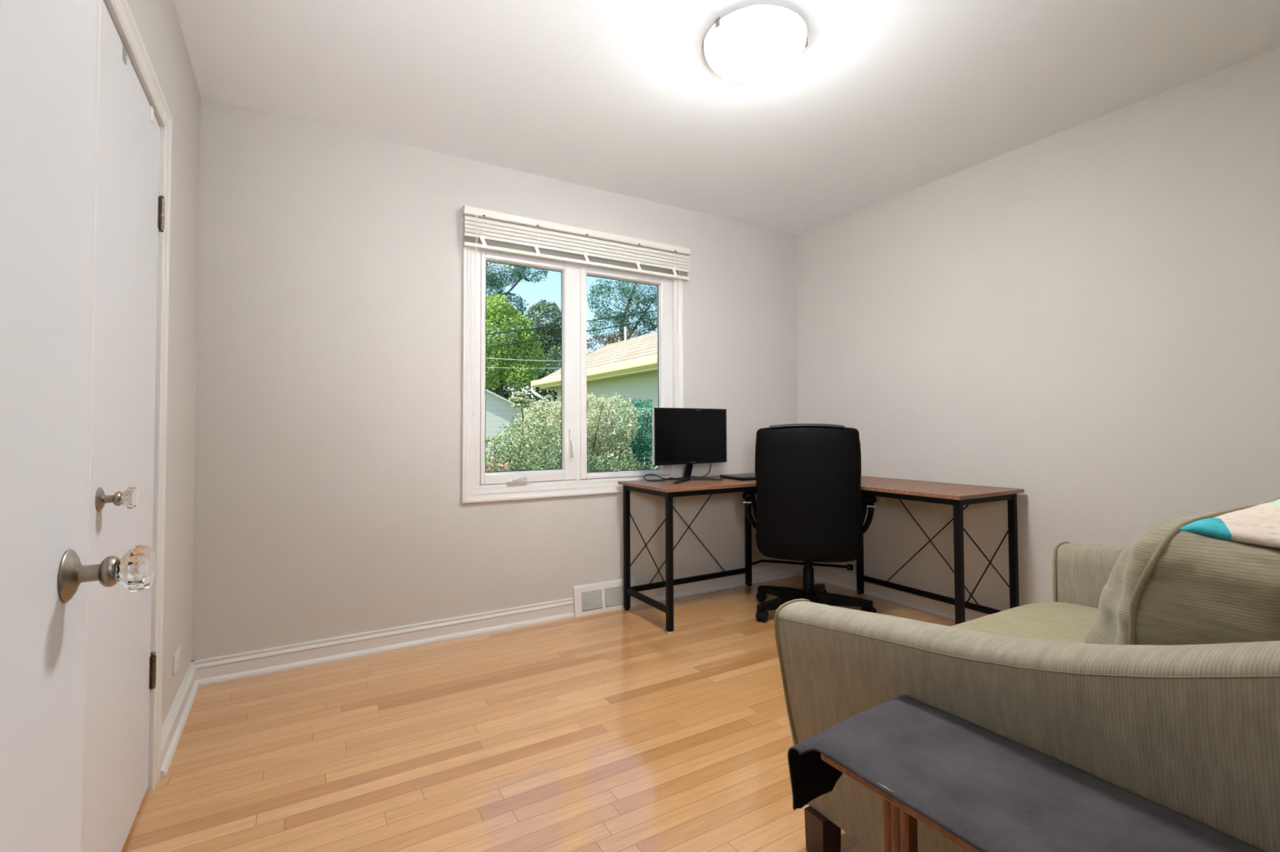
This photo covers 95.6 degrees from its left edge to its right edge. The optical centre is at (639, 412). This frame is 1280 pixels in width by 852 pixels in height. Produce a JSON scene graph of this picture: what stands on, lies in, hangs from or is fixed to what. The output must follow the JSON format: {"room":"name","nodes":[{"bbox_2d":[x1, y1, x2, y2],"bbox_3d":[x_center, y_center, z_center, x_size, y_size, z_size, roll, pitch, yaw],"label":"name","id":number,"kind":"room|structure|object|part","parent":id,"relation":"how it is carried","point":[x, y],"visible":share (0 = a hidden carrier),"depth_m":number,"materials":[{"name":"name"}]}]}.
{"room":"home office","nodes":[
{"label":"home office","id":0,"kind":"room"},
{"bbox_2d":[103,0,200,727],"bbox_3d":[-1.105,-0.082,1.052,0.120,2.560,3.070,1,-2,-31],"label":"wall","id":1,"kind":"structure","parent":0,"point":[157,21],"depth_m":2.04,"materials":[{"name":"paint"}]},
{"bbox_2d":[83,0,164,851],"bbox_3d":[-1.261,0.116,1.413,0.145,1.946,0.678,1,-2,-31],"label":"door","id":2,"kind":"structure","parent":1,"relation":"in","point":[121,673],"depth_m":1.37,"materials":[{"name":"white paint"}]},
{"bbox_3d":[-1.096,0.185,1.248,0.028,0.049,0.049,1,-2,-31],"label":"knob","id":3,"kind":"part","parent":2,"relation":"part of","materials":[{"name":"clear glass"}]},
{"bbox_2d":[80,0,173,851],"bbox_3d":[-1.280,0.080,1.400,0.098,2.017,0.804,1,-2,-31],"label":"door frame","id":4,"kind":"structure","parent":1,"relation":"attached to","point":[120,11],"depth_m":1.70,"materials":[{"name":"white paint"}]},
{"bbox_2d":[173,645,180,675],"bbox_3d":[-1.639,0.878,2.056,0.009,0.067,0.114,1,-2,-31],"label":"wall outlet","id":5,"kind":"object","parent":1,"relation":"attached to","point":[176,658],"visible":1,"depth_m":2.03,"materials":[{"name":"white paint"}]},
{"bbox_2d":[160,660,199,777],"bbox_3d":[-1.631,1.058,2.060,0.030,0.100,0.741,1,-2,-31],"label":"baseboard","id":6,"kind":"structure","parent":1,"relation":"attached to","point":[172,728],"depth_m":1.99,"materials":[{"name":"white paint"}]},
{"bbox_2d":[191,97,798,661],"bbox_3d":[-0.393,-0.022,3.353,3.699,2.560,0.160,1,-2,-31],"label":"wall","id":7,"kind":"structure","parent":0,"point":[328,421],"depth_m":2.76,"materials":[{"name":"beige paint"}]},
{"bbox_2d":[191,597,574,687],"bbox_3d":[-1.098,1.076,2.791,1.694,0.100,0.030,1,-2,-31],"label":"baseboard","id":8,"kind":"structure","parent":7,"relation":"attached to","point":[220,669],"depth_m":2.70,"materials":[{"name":"white paint"}]},
{"bbox_2d":[461,234,684,503],"bbox_3d":[-0.352,-0.215,3.359,1.365,1.373,0.182,1,-2,-31],"label":"window","id":9,"kind":"structure","parent":7,"relation":"in","point":[477,485],"depth_m":3.27,"materials":[{"name":"white paint"}]},
{"bbox_3d":[-0.638,0.353,3.080,0.080,0.030,0.018,1,-2,-31],"label":"crank handle","id":10,"kind":"part","parent":9,"relation":"part of","materials":[{"name":"white plastic"}]},
{"bbox_3d":[-0.610,-0.231,3.179,0.541,1.220,0.060,1,-2,-31],"label":"sash","id":11,"kind":"part","parent":9,"relation":"part of","materials":[{"name":"white plastic"}]},
{"bbox_3d":[-0.388,0.173,3.260,0.022,0.155,0.012,1,-2,-31],"label":"lock plate","id":12,"kind":"part","parent":9,"relation":"part of","materials":[{"name":"white plastic"}]},
{"bbox_3d":[-0.378,0.204,3.243,0.014,0.096,0.029,1,-2,-31],"label":"lock lever","id":13,"kind":"part","parent":9,"relation":"part of","materials":[{"name":"white plastic"}]},
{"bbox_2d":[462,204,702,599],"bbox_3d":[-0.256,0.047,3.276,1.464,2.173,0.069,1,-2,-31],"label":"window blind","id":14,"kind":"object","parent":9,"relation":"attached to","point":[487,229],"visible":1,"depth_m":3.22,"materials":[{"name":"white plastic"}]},
{"bbox_3d":[-0.838,-0.509,2.943,0.003,0.995,0.027,1,-2,-33],"label":"pull cord","id":15,"kind":"part","parent":14,"relation":"part of","materials":[{"name":"white fabric"}]},
{"bbox_3d":[-0.832,-0.589,2.949,0.003,0.835,0.027,1,-2,-28],"label":"pull cord","id":16,"kind":"part","parent":14,"relation":"part of","materials":[{"name":"white plastic"}]},
{"bbox_3d":[-0.297,-0.846,3.298,1.389,0.018,0.035,1,-2,-31],"label":"rail","id":17,"kind":"part","parent":14,"relation":"part of","materials":[{"name":"white plastic"}]},
{"bbox_3d":[0.307,0.073,3.594,0.168,2.133,0.037,0,-2,-18],"label":"pull cord","id":18,"kind":"part","parent":14,"relation":"part of","materials":[{"name":"white fabric"}]},
{"bbox_3d":[-0.089,-0.225,3.487,0.613,1.220,0.062,1,-2,-31],"label":"sash","id":19,"kind":"part","parent":9,"relation":"part of","materials":[{"name":"white plastic"}]},
{"bbox_2d":[572,577,635,617],"bbox_3d":[-0.201,1.055,3.323,0.388,0.163,0.034,1,-2,-31],"label":"air vent","id":20,"kind":"object","parent":7,"relation":"in","point":[605,596],"visible":0.81,"depth_m":3.30,"materials":[{"name":"white metal"}]},
{"bbox_2d":[581,589,602,610],"bbox_3d":[-0.274,1.057,3.274,0.128,0.100,0.022,1,-2,-31],"label":"grille","id":21,"kind":"object","parent":20,"relation":"attached to","point":[591,599],"depth_m":3.27,"materials":[{"name":"white metal"}]},
{"bbox_2d":[604,586,623,606],"bbox_3d":[-0.136,1.059,3.356,0.158,0.100,0.022,1,-2,-31],"label":"grille","id":22,"kind":"object","parent":20,"relation":"attached to","point":[614,595],"depth_m":3.34,"materials":[{"name":"white metal"}]},
{"bbox_2d":[635,560,799,605],"bbox_3d":[0.557,1.096,3.775,1.373,0.100,0.030,1,-2,-31],"label":"baseboard","id":23,"kind":"structure","parent":7,"relation":"attached to","point":[779,571],"depth_m":3.77,"materials":[{"name":"white paint"}]},
{"bbox_2d":[121,575,955,851],"bbox_3d":[0.752,1.141,1.405,3.659,0.120,4.500,1,-2,-31],"label":"floor","id":24,"kind":"structure","parent":0,"point":[611,731],"depth_m":1.91,"materials":[{"name":"brown wood"}]},
{"bbox_2d":[698,587,732,595],"bbox_3d":[0.483,1.135,3.684,0.264,0.015,0.026,1,-2,-31],"label":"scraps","id":25,"kind":"object","parent":24,"relation":"on","point":[724,588],"visible":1,"depth_m":3.69,"materials":[{"name":"white"}]},
{"bbox_2d":[742,423,876,622],"bbox_3d":[0.949,0.598,3.273,0.710,1.065,0.690,-1,-2,16],"label":"office chair","id":26,"kind":"object","parent":24,"relation":"on","point":[808,508],"visible":0.89,"depth_m":2.98,"materials":[{"name":"black leather"}]},
{"bbox_3d":[0.672,0.588,3.379,0.088,0.238,0.355,-1,-2,16],"label":"armrest","id":27,"kind":"part","parent":26,"relation":"part of","materials":[{"name":"black plastic"}]},
{"bbox_3d":[0.824,1.046,3.394,0.071,0.066,0.308,1,-2,-42],"label":"leg","id":28,"kind":"part","parent":26,"relation":"part of","materials":[{"name":"black plastic"}]},
{"bbox_3d":[0.779,1.040,3.183,0.308,0.066,0.071,0,-2,-24],"label":"leg","id":29,"kind":"part","parent":26,"relation":"part of","materials":[{"name":"black plastic"}]},
{"bbox_3d":[0.862,0.071,3.004,0.371,0.024,0.099,-1,-2,16],"label":"panel","id":30,"kind":"part","parent":26,"relation":"part of","materials":[{"name":"black leather"}]},
{"bbox_3d":[0.872,0.423,3.028,0.536,0.710,0.169,-1,-2,16],"label":"backrest","id":31,"kind":"part","parent":26,"relation":"part of","materials":[{"name":"black leather"}]},
{"bbox_3d":[0.967,1.037,3.075,0.071,0.066,0.308,0,-2,-6],"label":"leg","id":32,"kind":"part","parent":26,"relation":"part of","materials":[{"name":"black plastic"}]},
{"bbox_3d":[1.039,1.046,3.417,0.071,0.066,0.308,-1,-2,30],"label":"leg","id":33,"kind":"part","parent":26,"relation":"part of","materials":[{"name":"black plastic"}]},
{"bbox_3d":[1.127,1.040,3.220,0.308,0.066,0.071,-1,-2,12],"label":"leg","id":34,"kind":"part","parent":26,"relation":"part of","materials":[{"name":"black plastic"}]},
{"bbox_3d":[1.234,0.582,3.215,0.088,0.238,0.355,-1,-2,16],"label":"armrest","id":35,"kind":"part","parent":26,"relation":"part of","materials":[{"name":"black plastic"}]},
{"bbox_2d":[617,475,1024,634],"bbox_3d":[0.879,0.757,3.088,1.466,0.738,1.467,1,-2,-31],"label":"desk","id":36,"kind":"object","parent":24,"relation":"on","point":[957,495],"visible":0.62,"depth_m":3.00,"materials":[{"name":"brown wood"}]},
{"bbox_3d":[-0.076,0.771,3.342,0.030,0.708,0.030,1,-2,-31],"label":"leg","id":37,"kind":"part","parent":36,"relation":"part of","materials":[{"name":"black metal"}]},
{"bbox_3d":[0.036,0.427,3.161,0.022,0.030,0.442,1,-2,-31],"label":"rail","id":38,"kind":"part","parent":36,"relation":"part of","materials":[{"name":"black metal"}]},
{"bbox_3d":[0.038,1.019,3.145,0.022,0.030,0.442,1,-2,-31],"label":"rail","id":39,"kind":"part","parent":36,"relation":"part of","materials":[{"name":"black metal"}]},
{"bbox_2d":[643,474,679,481],"bbox_3d":[0.172,0.379,3.409,0.349,0.041,0.047,1,-2,-34],"label":"power cable","id":40,"kind":"object","parent":36,"relation":"on","point":[646,474],"visible":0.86,"depth_m":3.36,"materials":[{"name":"black plastic"}]},
{"bbox_3d":[0.150,0.760,2.962,0.030,0.708,0.030,1,-2,-31],"label":"leg","id":41,"kind":"part","parent":36,"relation":"part of","materials":[{"name":"black metal"}]},
{"bbox_3d":[0.319,1.030,3.570,0.917,0.030,0.022,1,-2,-31],"label":"rail","id":42,"kind":"part","parent":36,"relation":"part of","materials":[{"name":"black metal"}]},
{"bbox_2d":[652,407,726,484],"bbox_3d":[0.302,0.188,3.359,0.551,0.420,0.162,1,-2,-36],"label":"computer monitor","id":43,"kind":"object","parent":36,"relation":"on","point":[688,437],"visible":1,"depth_m":3.35,"materials":[{"name":"black plastic"}]},
{"bbox_3d":[0.287,0.322,3.404,0.059,0.146,0.045,1,-2,-35],"label":"stand stem","id":44,"kind":"part","parent":43,"relation":"part of","materials":[{"name":"black plastic"}]},
{"bbox_3d":[0.536,0.426,3.201,0.901,0.030,0.022,1,-2,-31],"label":"rail","id":45,"kind":"part","parent":36,"relation":"part of","materials":[{"name":"black metal"}]},
{"bbox_2d":[720,473,755,480],"bbox_3d":[0.687,0.390,3.514,0.340,0.020,0.225,1,-2,-27],"label":"laptop","id":46,"kind":"object","parent":36,"relation":"on","point":[742,477],"visible":0.51,"depth_m":3.43,"materials":[{"name":"black plastic"}]},
{"bbox_3d":[0.712,0.783,3.812,0.030,0.713,0.030,1,-2,-31],"label":"leg","id":47,"kind":"part","parent":36,"relation":"part of","materials":[{"name":"black metal"}]},
{"bbox_3d":[1.369,0.775,3.613,0.030,0.713,0.030,1,-2,-31],"label":"leg","id":48,"kind":"part","parent":36,"relation":"part of","materials":[{"name":"black metal"}]},
{"bbox_3d":[1.224,0.417,2.965,0.022,0.030,0.817,1,-2,-31],"label":"rail","id":49,"kind":"part","parent":36,"relation":"part of","materials":[{"name":"black metal"}]},
{"bbox_3d":[1.600,1.015,3.220,0.022,0.030,0.900,1,-2,-31],"label":"rail","id":50,"kind":"part","parent":36,"relation":"part of","materials":[{"name":"black metal"}]},
{"bbox_3d":[1.434,0.745,2.605,0.030,0.708,0.030,1,-2,-31],"label":"leg","id":51,"kind":"part","parent":36,"relation":"part of","materials":[{"name":"black metal"}]},
{"bbox_3d":[1.630,0.409,2.732,0.459,0.030,0.022,1,-2,-31],"label":"rail","id":52,"kind":"part","parent":36,"relation":"part of","materials":[{"name":"black metal"}]},
{"bbox_3d":[1.829,0.750,2.840,0.030,0.708,0.030,1,-2,-31],"label":"leg","id":53,"kind":"part","parent":36,"relation":"part of","materials":[{"name":"black metal"}]},
{"bbox_2d":[820,753,980,851],"bbox_3d":[0.570,0.806,0.759,0.273,0.517,0.609,1,-2,-31],"label":"table","id":54,"kind":"object","parent":24,"relation":"on","point":[900,822],"visible":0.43,"depth_m":0.84,"materials":[{"name":"brown wood"}]},
{"bbox_3d":[0.380,0.819,0.846,0.024,0.497,0.044,1,-2,-31],"label":"leg","id":55,"kind":"part","parent":54,"relation":"part of","materials":[{"name":"brown wood"}]},
{"bbox_2d":[787,695,1266,851],"bbox_3d":[0.547,0.611,0.786,0.304,0.142,0.670,1,-2,-31],"label":"table runner","id":56,"kind":"object","parent":54,"relation":"on","point":[993,792],"visible":0.98,"depth_m":0.85,"materials":[{"name":"grey fabric"}]},
{"bbox_2d":[773,497,1279,851],"bbox_3d":[1.228,0.635,1.398,1.526,0.888,1.006,1,-2,-31],"label":"sofa","id":57,"kind":"object","parent":24,"relation":"on","point":[1151,671],"visible":0.84,"depth_m":0.92,"materials":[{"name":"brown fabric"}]},
{"bbox_3d":[0.450,1.032,1.428,0.066,0.101,0.060,1,-2,-31],"label":"leg","id":58,"kind":"part","parent":57,"relation":"part of","materials":[{"name":"brown wood"}]},
{"bbox_2d":[950,602,1097,643],"bbox_3d":[1.143,0.721,1.539,1.226,0.207,0.673,1,-2,-31],"label":"seat cushion","id":59,"kind":"object","parent":57,"relation":"on","point":[1064,622],"depth_m":1.75,"materials":[{"name":"beige fabric"}]},
{"bbox_3d":[1.824,0.625,1.749,0.134,0.721,0.981,1,-2,-31],"label":"armrest","id":60,"kind":"part","parent":57,"relation":"part of","materials":[{"name":"beige fabric"}]},
{"bbox_2d":[1084,506,1279,645],"bbox_3d":[1.103,0.418,1.087,0.645,0.459,0.347,1,-2,-31],"label":"cushion","id":61,"kind":"object","parent":57,"relation":"on","point":[1175,586],"depth_m":0.91,"materials":[{"name":"fabric"}]},
{"bbox_2d":[1170,498,1279,548],"bbox_3d":[1.406,0.267,1.094,1.024,0.236,0.334,1,-2,-31],"label":"blanket","id":62,"kind":"object","parent":57,"relation":"on","point":[1258,525],"visible":0.98,"depth_m":0.93,"materials":[{"name":"white fabric"}]},
{"bbox_2d":[1263,497,1279,503],"bbox_3d":[1.655,0.425,1.416,0.645,0.464,0.347,1,-2,-31],"label":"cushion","id":63,"kind":"object","parent":57,"relation":"on","point":[1277,498],"depth_m":1.33,"materials":[{"name":"green fabric"}]},
{"bbox_2d":[173,0,1279,235],"bbox_3d":[0.387,-1.390,2.071,3.699,0.100,3.230,1,-2,-31],"label":"ceiling","id":64,"kind":"structure","parent":0,"point":[884,100],"depth_m":2.32,"materials":[{"name":"white paint"}]},
{"bbox_2d":[703,4,808,83],"bbox_3d":[0.407,-1.280,2.067,0.367,0.121,0.364,1,-2,-31],"label":"ceiling light","id":65,"kind":"object","parent":64,"relation":"attached to","point":[768,39],"visible":1,"depth_m":1.98,"materials":[{"name":"white glass"}]},
{"bbox_2d":[795,47,1279,610],"bbox_3d":[1.971,-0.044,2.880,0.120,2.560,3.070,1,-2,-31],"label":"wall","id":66,"kind":"structure","parent":0,"point":[1084,318],"depth_m":2.73,"materials":[{"name":"paint"}]},
{"bbox_2d":[800,561,988,622],"bbox_3d":[1.880,1.066,2.864,0.030,0.100,2.950,1,-2,-31],"label":"baseboard","id":67,"kind":"structure","parent":66,"relation":"attached to","point":[844,580],"depth_m":3.48,"materials":[{"name":"white paint"}]},
{"bbox_3d":[1.187,-0.100,0.699,3.459,2.560,0.120,1,-2,-31],"label":"wall","id":68,"kind":"structure","parent":0,"visible":0},
{"bbox_2d":[0,0,156,851],"bbox_3d":[-0.367,0.054,0.288,0.100,1.978,0.745,1,-1,-31],"label":"door","id":69,"kind":"structure","parent":68,"relation":"in","point":[47,47],"depth_m":0.49,"materials":[{"name":"white paint"}]},
{"bbox_3d":[-0.395,0.053,0.271,0.035,1.978,0.745,1,-1,-31],"label":"panel","id":70,"kind":"part","parent":69,"relation":"part of","materials":[{"name":"white paint"}]},
{"bbox_3d":[-0.495,0.154,0.572,0.028,0.047,0.047,1,-1,-31],"label":"knob","id":71,"kind":"part","parent":69,"relation":"part of","materials":[{"name":"clear glass"}]},
{"label":"outside","id":72,"kind":"structure","parent":0,"visible":0},
{"bbox_3d":[-4.721,2.941,41.430,85.000,0.300,69.840,1,-2,-31],"label":"ground","id":73,"kind":"structure","parent":72,"visible":0},
{"bbox_2d":[485,459,509,471],"bbox_3d":[-1.292,1.109,5.248,0.438,1.372,0.432,0,-2,-20],"label":"shrub","id":74,"kind":"object","parent":73,"relation":"on","point":[494,463],"visible":0.06,"depth_m":5.25,"materials":[{"name":"orange plant"}]},
{"bbox_2d":[485,389,541,471],"bbox_3d":[-7.041,0.137,16.381,8.350,3.964,1.650,1,-2,-31],"label":"building","id":75,"kind":"structure","parent":73,"relation":"on","point":[499,411],"depth_m":17.26,"materials":[{"name":"white"}]},
{"bbox_2d":[485,293,545,398],"bbox_3d":[-4.808,-0.934,20.487,3.013,6.317,2.079,1,-2,-31],"label":"tree","id":76,"kind":"object","parent":73,"relation":"on","point":[500,315],"visible":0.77,"depth_m":20.08,"materials":[{"name":"green plant"}]},
{"bbox_2d":[485,262,548,388],"bbox_3d":[-5.812,-2.175,24.011,4.247,8.997,2.162,1,-2,-31],"label":"tree","id":77,"kind":"object","parent":73,"relation":"on","point":[494,280],"visible":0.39,"depth_m":24.02,"materials":[{"name":"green plant"}]},
{"bbox_2d":[507,391,533,448],"bbox_3d":[-1.442,0.787,7.032,0.323,2.110,0.209,1,-2,-31],"label":"sapling","id":78,"kind":"object","parent":73,"relation":"on","point":[519,399],"visible":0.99,"depth_m":7.03,"materials":[{"name":"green plant"}]},
{"bbox_3d":[-1.436,0.807,7.038,0.056,2.071,0.024,1,-2,-31],"label":"stem","id":79,"kind":"part","parent":78,"relation":"part of","materials":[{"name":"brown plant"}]},
{"bbox_2d":[485,456,559,471],"bbox_3d":[-1.190,1.126,5.760,1.054,1.367,0.341,1,-2,-31],"label":"shrub","id":80,"kind":"object","parent":73,"relation":"on","point":[544,461],"visible":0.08,"depth_m":5.81,"materials":[{"name":"green plant"}]},
{"bbox_2d":[485,345,560,428],"bbox_3d":[-4.675,-0.286,22.439,6.078,5.119,1.296,1,-2,-33],"label":"tree","id":81,"kind":"object","parent":73,"relation":"on","point":[507,392],"visible":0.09,"depth_m":22.83,"materials":[{"name":"green plant"}]},
{"bbox_2d":[485,413,561,471],"bbox_3d":[-1.496,0.922,6.426,1.507,1.816,1.004,1,-2,-40],"label":"shrub","id":82,"kind":"object","parent":73,"relation":"on","point":[521,455],"visible":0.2,"depth_m":6.42,"materials":[{"name":"green plant"}]},
{"bbox_3d":[-1.443,1.076,6.392,0.375,1.505,0.652,-1,-2,31],"label":"stem","id":83,"kind":"part","parent":82,"relation":"part of","materials":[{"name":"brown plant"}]},
{"bbox_2d":[524,298,560,459],"bbox_3d":[-4.383,-1.446,27.075,2.667,7.688,1.815,1,-2,-31],"label":"tree","id":84,"kind":"object","parent":73,"relation":"on","point":[540,333],"visible":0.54,"depth_m":26.72,"materials":[{"name":"green plant"}]},
{"bbox_2d":[512,392,640,471],"bbox_3d":[-0.821,0.791,7.940,1.878,2.155,1.049,1,-2,-31],"label":"shrub","id":85,"kind":"object","parent":73,"relation":"on","point":[594,440],"visible":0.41,"depth_m":7.94,"materials":[{"name":"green plant"}]},
{"bbox_3d":[-0.682,0.863,7.852,0.760,2.006,0.624,1,-2,-31],"label":"stem","id":86,"kind":"part","parent":85,"relation":"part of","materials":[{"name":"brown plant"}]},
{"bbox_2d":[529,326,657,471],"bbox_3d":[0.913,-0.129,13.038,3.280,4.250,10.460,1,-2,-31],"label":"neighboring house","id":87,"kind":"structure","parent":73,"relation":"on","point":[626,368],"depth_m":13.23,"materials":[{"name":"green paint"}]},
{"bbox_2d":[545,455,644,472],"bbox_3d":[-0.588,1.170,7.103,1.851,1.352,0.681,1,-2,-42],"label":"shrub","id":88,"kind":"object","parent":73,"relation":"on","point":[594,464],"visible":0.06,"depth_m":7.23,"materials":[{"name":"green plant"}]},
{"bbox_2d":[586,329,643,355],"bbox_3d":[-1.029,-0.690,25.594,3.794,6.082,1.129,1,-2,-31],"label":"tree","id":89,"kind":"object","parent":73,"relation":"on","point":[610,338],"visible":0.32,"depth_m":25.39,"materials":[{"name":"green plant"}]},
{"bbox_2d":[586,279,657,343],"bbox_3d":[-0.432,-2.305,27.791,4.834,9.412,2.141,1,-2,-36],"label":"tree","id":90,"kind":"object","parent":73,"relation":"on","point":[626,290],"visible":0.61,"depth_m":27.43,"materials":[{"name":"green plant"}]},
{"bbox_2d":[597,398,657,471],"bbox_3d":[-0.128,0.830,8.795,0.890,2.117,1.774,-1,-2,33],"label":"shrub","id":91,"kind":"object","parent":73,"relation":"on","point":[642,446],"visible":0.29,"depth_m":8.78,"materials":[{"name":"green plant"}]},
{"bbox_3d":[-0.141,0.941,8.961,0.564,1.904,0.380,0,-2,5],"label":"stem","id":92,"kind":"part","parent":91,"relation":"part of","materials":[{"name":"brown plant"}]},
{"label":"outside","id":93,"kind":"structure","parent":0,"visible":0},
{"bbox_2d":[485,310,657,335],"bbox_3d":[-1.028,-1.776,9.918,12.700,2.800,0.019,1,-2,-31],"label":"overhead wire","id":94,"kind":"object","parent":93,"point":[655,310],"visible":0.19,"depth_m":9.67,"materials":[{"name":"black"}]},
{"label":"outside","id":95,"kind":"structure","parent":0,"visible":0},
{"bbox_2d":[485,318,657,348],"bbox_3d":[-1.027,-1.596,9.914,12.692,3.028,0.019,1,-2,-31],"label":"overhead wire","id":96,"kind":"object","parent":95,"point":[655,318],"visible":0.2,"depth_m":9.67,"materials":[{"name":"black"}]},
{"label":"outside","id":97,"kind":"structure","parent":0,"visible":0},
{"bbox_2d":[491,358,560,361],"bbox_3d":[-3.968,-1.966,20.047,10.485,0.373,0.018,1,-2,-31],"label":"overhead wire","id":98,"kind":"object","parent":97,"point":[491,358],"visible":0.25,"depth_m":20.05,"materials":[{"name":"white"}]}
]}

